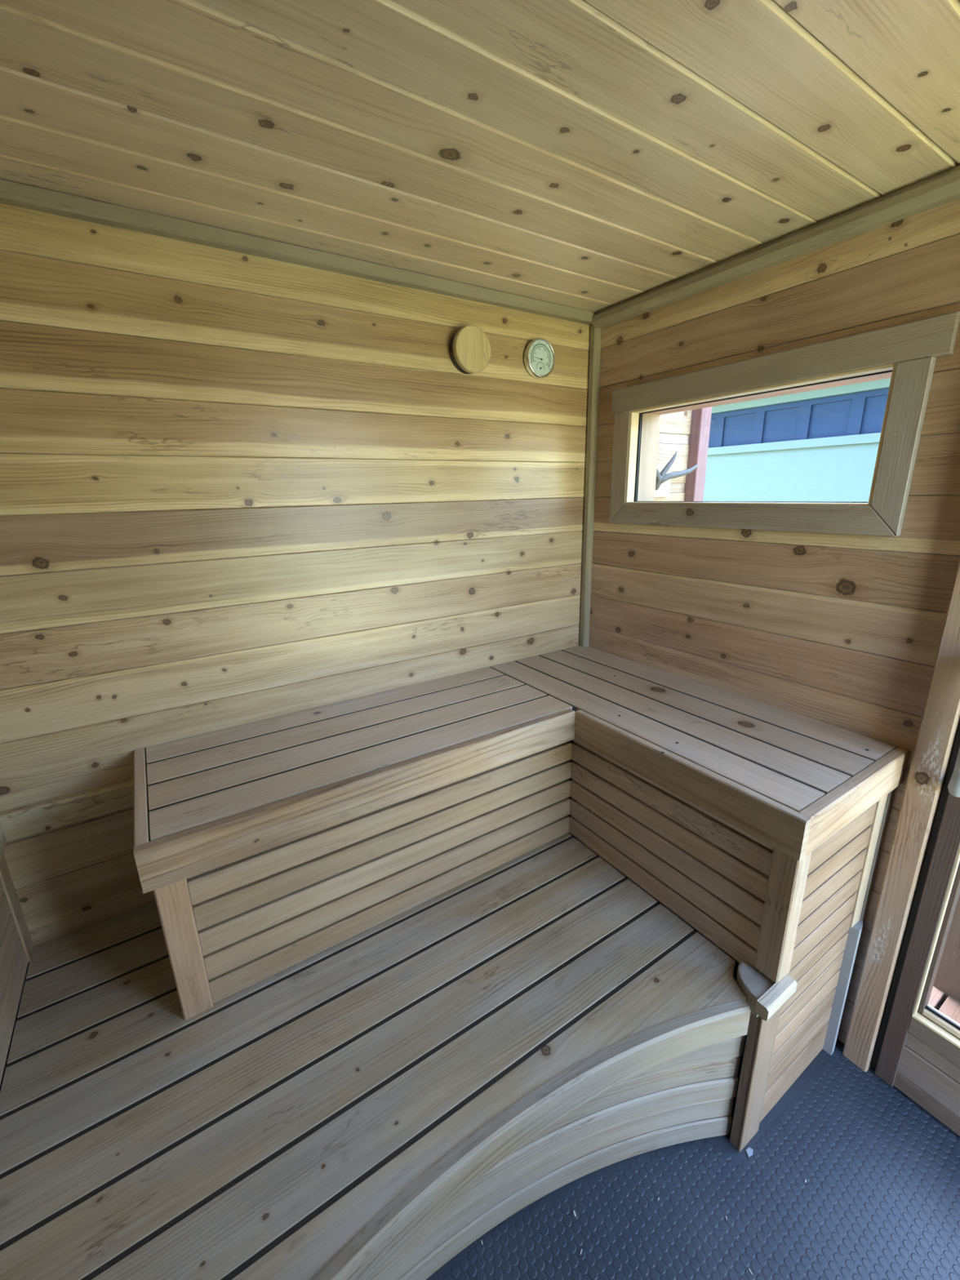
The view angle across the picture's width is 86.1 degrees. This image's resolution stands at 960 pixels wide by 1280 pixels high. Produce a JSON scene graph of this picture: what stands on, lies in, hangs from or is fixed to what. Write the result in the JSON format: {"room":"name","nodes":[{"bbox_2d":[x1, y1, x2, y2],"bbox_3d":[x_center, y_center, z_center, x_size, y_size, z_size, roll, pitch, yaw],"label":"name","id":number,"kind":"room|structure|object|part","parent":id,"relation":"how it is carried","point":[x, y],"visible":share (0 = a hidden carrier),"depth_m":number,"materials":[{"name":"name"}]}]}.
{"room":"sauna","nodes":[
{"label":"sauna","id":0,"kind":"room"},
{"bbox_2d":[0,971,26,1091],"bbox_3d":[-0.610,0.422,0.189,0.121,2.211,2.206,-11,19,-31],"label":"wall","id":1,"kind":"structure","parent":0,"point":[15,1020],"depth_m":1.14,"materials":[{"name":"brown wood"}]},
{"bbox_2d":[0,203,590,972],"bbox_3d":[-0.391,-0.001,1.639,2.133,2.211,0.121,-11,19,-31],"label":"wall","id":2,"kind":"structure","parent":0,"point":[236,488],"depth_m":1.31,"materials":[{"name":"brown wood"}]},
{"bbox_2d":[0,777,133,842],"bbox_3d":[-1.006,0.416,1.248,0.314,0.070,0.026,-11,19,-31],"label":"wall plank","id":3,"kind":"object","parent":2,"relation":"attached to","point":[31,820],"visible":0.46,"depth_m":1.24,"materials":[{"name":"brown wood"}]},
{"bbox_2d":[0,177,595,324],"bbox_3d":[-0.378,-0.953,1.295,1.876,0.031,0.029,-11,19,-31],"label":"trim","id":4,"kind":"structure","parent":2,"relation":"attached to","point":[14,193],"depth_m":1.19,"materials":[{"name":"brown wood"}]},
{"bbox_2d":[448,324,490,373],"bbox_3d":[-0.030,-0.868,1.543,0.125,0.125,0.045,-11,19,-31],"label":"air vent","id":5,"kind":"object","parent":2,"relation":"in","point":[469,348],"visible":1,"depth_m":1.52,"materials":[{"name":"brown wood"}]},
{"bbox_2d":[524,337,555,378],"bbox_3d":[0.195,-0.924,1.689,0.116,0.116,0.028,-11,19,-31],"label":"thermometer","id":6,"kind":"object","parent":2,"relation":"attached to","point":[539,353],"visible":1,"depth_m":1.68,"materials":[{"name":"silver metal"}]},
{"bbox_2d":[0,0,959,312],"bbox_3d":[0.217,-0.796,0.477,2.214,0.097,2.310,-11,19,-31],"label":"ceiling","id":7,"kind":"structure","parent":0,"point":[594,156],"depth_m":0.83,"materials":[{"name":"brown wood"}]},
{"bbox_2d":[426,835,959,1279],"bbox_3d":[0.270,1.357,0.982,2.105,0.060,2.424,-11,19,-31],"label":"floor","id":8,"kind":"structure","parent":0,"point":[879,1199],"depth_m":1.15,"materials":[{"name":"blue rubber"}]},
{"bbox_2d":[0,832,751,1279],"bbox_3d":[-0.230,1.002,1.265,1.407,0.485,1.102,-11,19,-31],"label":"bench","id":9,"kind":"object","parent":8,"relation":"on","point":[374,1105],"visible":0.98,"depth_m":1.03,"materials":[{"name":"grey"}]},
{"bbox_2d":[0,821,33,1084],"bbox_3d":[-0.838,0.699,0.808,0.045,0.378,1.046,-11,19,-31],"label":"bench","id":10,"kind":"object","parent":9,"relation":"on","point":[16,946],"visible":1,"depth_m":1.15,"materials":[{"name":"brown wood"}]},
{"bbox_3d":[-0.833,0.554,0.754,0.045,0.070,1.019,-11,19,-31],"label":"rail","id":11,"kind":"part","parent":10,"relation":"part of","materials":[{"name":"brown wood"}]},
{"bbox_2d":[133,645,909,1151],"bbox_3d":[0.085,0.723,1.392,1.558,0.939,1.114,-11,19,-31],"label":"bench","id":12,"kind":"object","parent":8,"relation":"on","point":[262,847],"visible":1,"depth_m":1.25,"materials":[{"name":"brown wood"}]},
{"bbox_3d":[-0.619,0.626,1.072,0.056,0.364,0.037,-11,19,-31],"label":"post","id":13,"kind":"part","parent":12,"relation":"part of","materials":[{"name":"brown wood"}]},
{"bbox_3d":[0.640,1.004,1.209,0.059,0.477,0.022,-11,19,-31],"label":"leg","id":14,"kind":"part","parent":12,"relation":"part of","materials":[{"name":"brown wood"}]},
{"bbox_3d":[0.657,1.005,1.203,0.082,0.477,0.006,-11,19,-31],"label":"leg","id":15,"kind":"part","parent":12,"relation":"part of","materials":[{"name":"brown wood"}]},
{"bbox_3d":[0.648,0.575,1.102,0.052,0.335,0.052,-11,19,-31],"label":"post","id":16,"kind":"part","parent":12,"relation":"part of","materials":[{"name":"brown wood"}]},
{"bbox_2d":[746,1146,753,1156],"bbox_3d":[0.653,1.240,1.245,0.023,0.002,0.014,-11,19,-31],"label":"flake","id":17,"kind":"object","parent":8,"relation":"on","point":[749,1151],"visible":1,"depth_m":1.25,"materials":[{"name":"grey"}]},
{"bbox_2d":[575,198,959,1044],"bbox_3d":[1.059,0.088,1.222,0.109,2.211,2.206,-11,19,-31],"label":"wall","id":18,"kind":"structure","parent":0,"point":[844,631],"depth_m":1.34,"materials":[{"name":"brown wood"}]},
{"bbox_2d":[579,324,601,647],"bbox_3d":[0.411,-0.534,1.938,0.026,1.162,0.034,-11,19,-31],"label":"trim","id":19,"kind":"structure","parent":18,"relation":"attached to","point":[595,333],"depth_m":1.91,"materials":[{"name":"brown wood"}]},
{"bbox_2d":[591,164,959,328],"bbox_3d":[0.961,-0.866,0.927,0.042,0.048,2.064,-11,19,-31],"label":"trim","id":20,"kind":"structure","parent":18,"relation":"attached to","point":[942,188],"depth_m":1.21,"materials":[{"name":"brown wood"}]},
{"bbox_2d":[608,311,959,536],"bbox_3d":[0.765,-0.553,1.485,0.146,0.442,0.908,-11,19,-31],"label":"window","id":21,"kind":"structure","parent":18,"relation":"in","point":[905,353],"depth_m":1.29,"materials":[{"name":"brown wood"}]},
{"bbox_3d":[0.491,-0.597,1.792,0.021,0.365,0.068,-11,19,-31],"label":"casing","id":22,"kind":"part","parent":21,"relation":"part of","materials":[{"name":"brown wood"}]},
{"bbox_3d":[0.713,-0.364,1.509,0.021,0.067,0.864,-11,19,-31],"label":"sill casing","id":23,"kind":"part","parent":21,"relation":"part of","materials":[{"name":"brown wood"}]},
{"bbox_3d":[0.709,-0.718,1.401,0.021,0.075,0.908,-11,19,-31],"label":"head casing","id":24,"kind":"part","parent":21,"relation":"part of","materials":[{"name":"brown wood"}]},
{"bbox_3d":[0.930,-0.419,1.141,0.021,0.365,0.062,-11,19,-31],"label":"casing","id":25,"kind":"part","parent":21,"relation":"part of","materials":[{"name":"brown wood"}]},
{"bbox_2d":[842,557,959,1071],"bbox_3d":[1.033,0.153,1.146,0.034,2.130,0.059,-11,19,-31],"label":"trim","id":26,"kind":"structure","parent":18,"relation":"attached to","point":[940,718],"depth_m":1.23,"materials":[{"name":"brown wood"}]},
{"bbox_2d":[870,720,959,1136],"bbox_3d":[1.238,0.371,0.931,0.205,1.824,0.609,-11,19,-31],"label":"door","id":27,"kind":"structure","parent":18,"relation":"in","point":[917,1052],"depth_m":1.26,"materials":[{"name":"brown wood"}]},
{"bbox_3d":[1.033,0.189,1.075,0.072,0.326,0.042,-11,19,-31],"label":"branch handle","id":28,"kind":"part","parent":27,"relation":"part of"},
{"label":"outside","id":29,"kind":"structure","parent":0,"visible":0},
{"bbox_3d":[0.430,1.221,2.452,48.300,0.081,48.300,-11,19,-31],"label":"lawn","id":30,"kind":"structure","parent":29,"visible":0},
{"bbox_2d":[654,409,692,501],"bbox_3d":[0.706,-0.230,2.290,0.507,2.785,0.080,-11,19,-31],"label":"wall","id":31,"kind":"structure","parent":30,"relation":"on","point":[674,428],"depth_m":2.16,"materials":[{"name":"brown wood"}]},
{"bbox_2d":[654,451,697,494],"bbox_3d":[0.773,-0.674,2.090,0.297,0.174,0.067,-9,18,-26],"label":"antler mount","id":32,"kind":"object","parent":31,"relation":"attached to","point":[661,477],"visible":0.62,"depth_m":2.05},
{"bbox_2d":[684,406,711,501],"bbox_3d":[0.951,-0.176,2.390,0.067,2.616,0.050,-11,19,-31],"label":"porch post","id":33,"kind":"object","parent":30,"relation":"on","point":[700,420],"visible":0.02,"depth_m":2.19,"materials":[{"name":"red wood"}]},
{"bbox_2d":[702,377,890,502],"bbox_3d":[3.837,-1.328,4.720,3.317,3.421,11.145,-11,19,-31],"label":"house","id":34,"kind":"structure","parent":30,"relation":"on","point":[819,445],"depth_m":4.43,"materials":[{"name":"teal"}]},
{"bbox_3d":[3.303,-1.474,3.651,0.121,0.068,9.660,-11,19,-31],"label":"ledge trim","id":35,"kind":"part","parent":34,"relation":"part of","materials":[{"name":"white"}]},
{"bbox_3d":[3.284,-1.786,3.552,0.020,0.044,9.660,-11,19,-31],"label":"panel rail","id":36,"kind":"part","parent":34,"relation":"part of","materials":[{"name":"blue paint"}]},
{"bbox_2d":[928,986,959,1023],"bbox_3d":[1.380,1.294,1.546,0.356,0.242,2.489,-11,19,-31],"label":"porch deck","id":37,"kind":"object","parent":30,"relation":"on","point":[950,1007],"visible":0.02,"depth_m":1.62,"materials":[{"name":"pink wood"}]},
{"bbox_2d":[933,893,959,1004],"bbox_3d":[1.689,0.948,1.307,0.048,1.026,0.761,-11,19,-31],"label":"screen","id":38,"kind":"object","parent":30,"relation":"on","point":[947,980],"visible":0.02,"depth_m":1.63,"materials":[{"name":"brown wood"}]}
]}

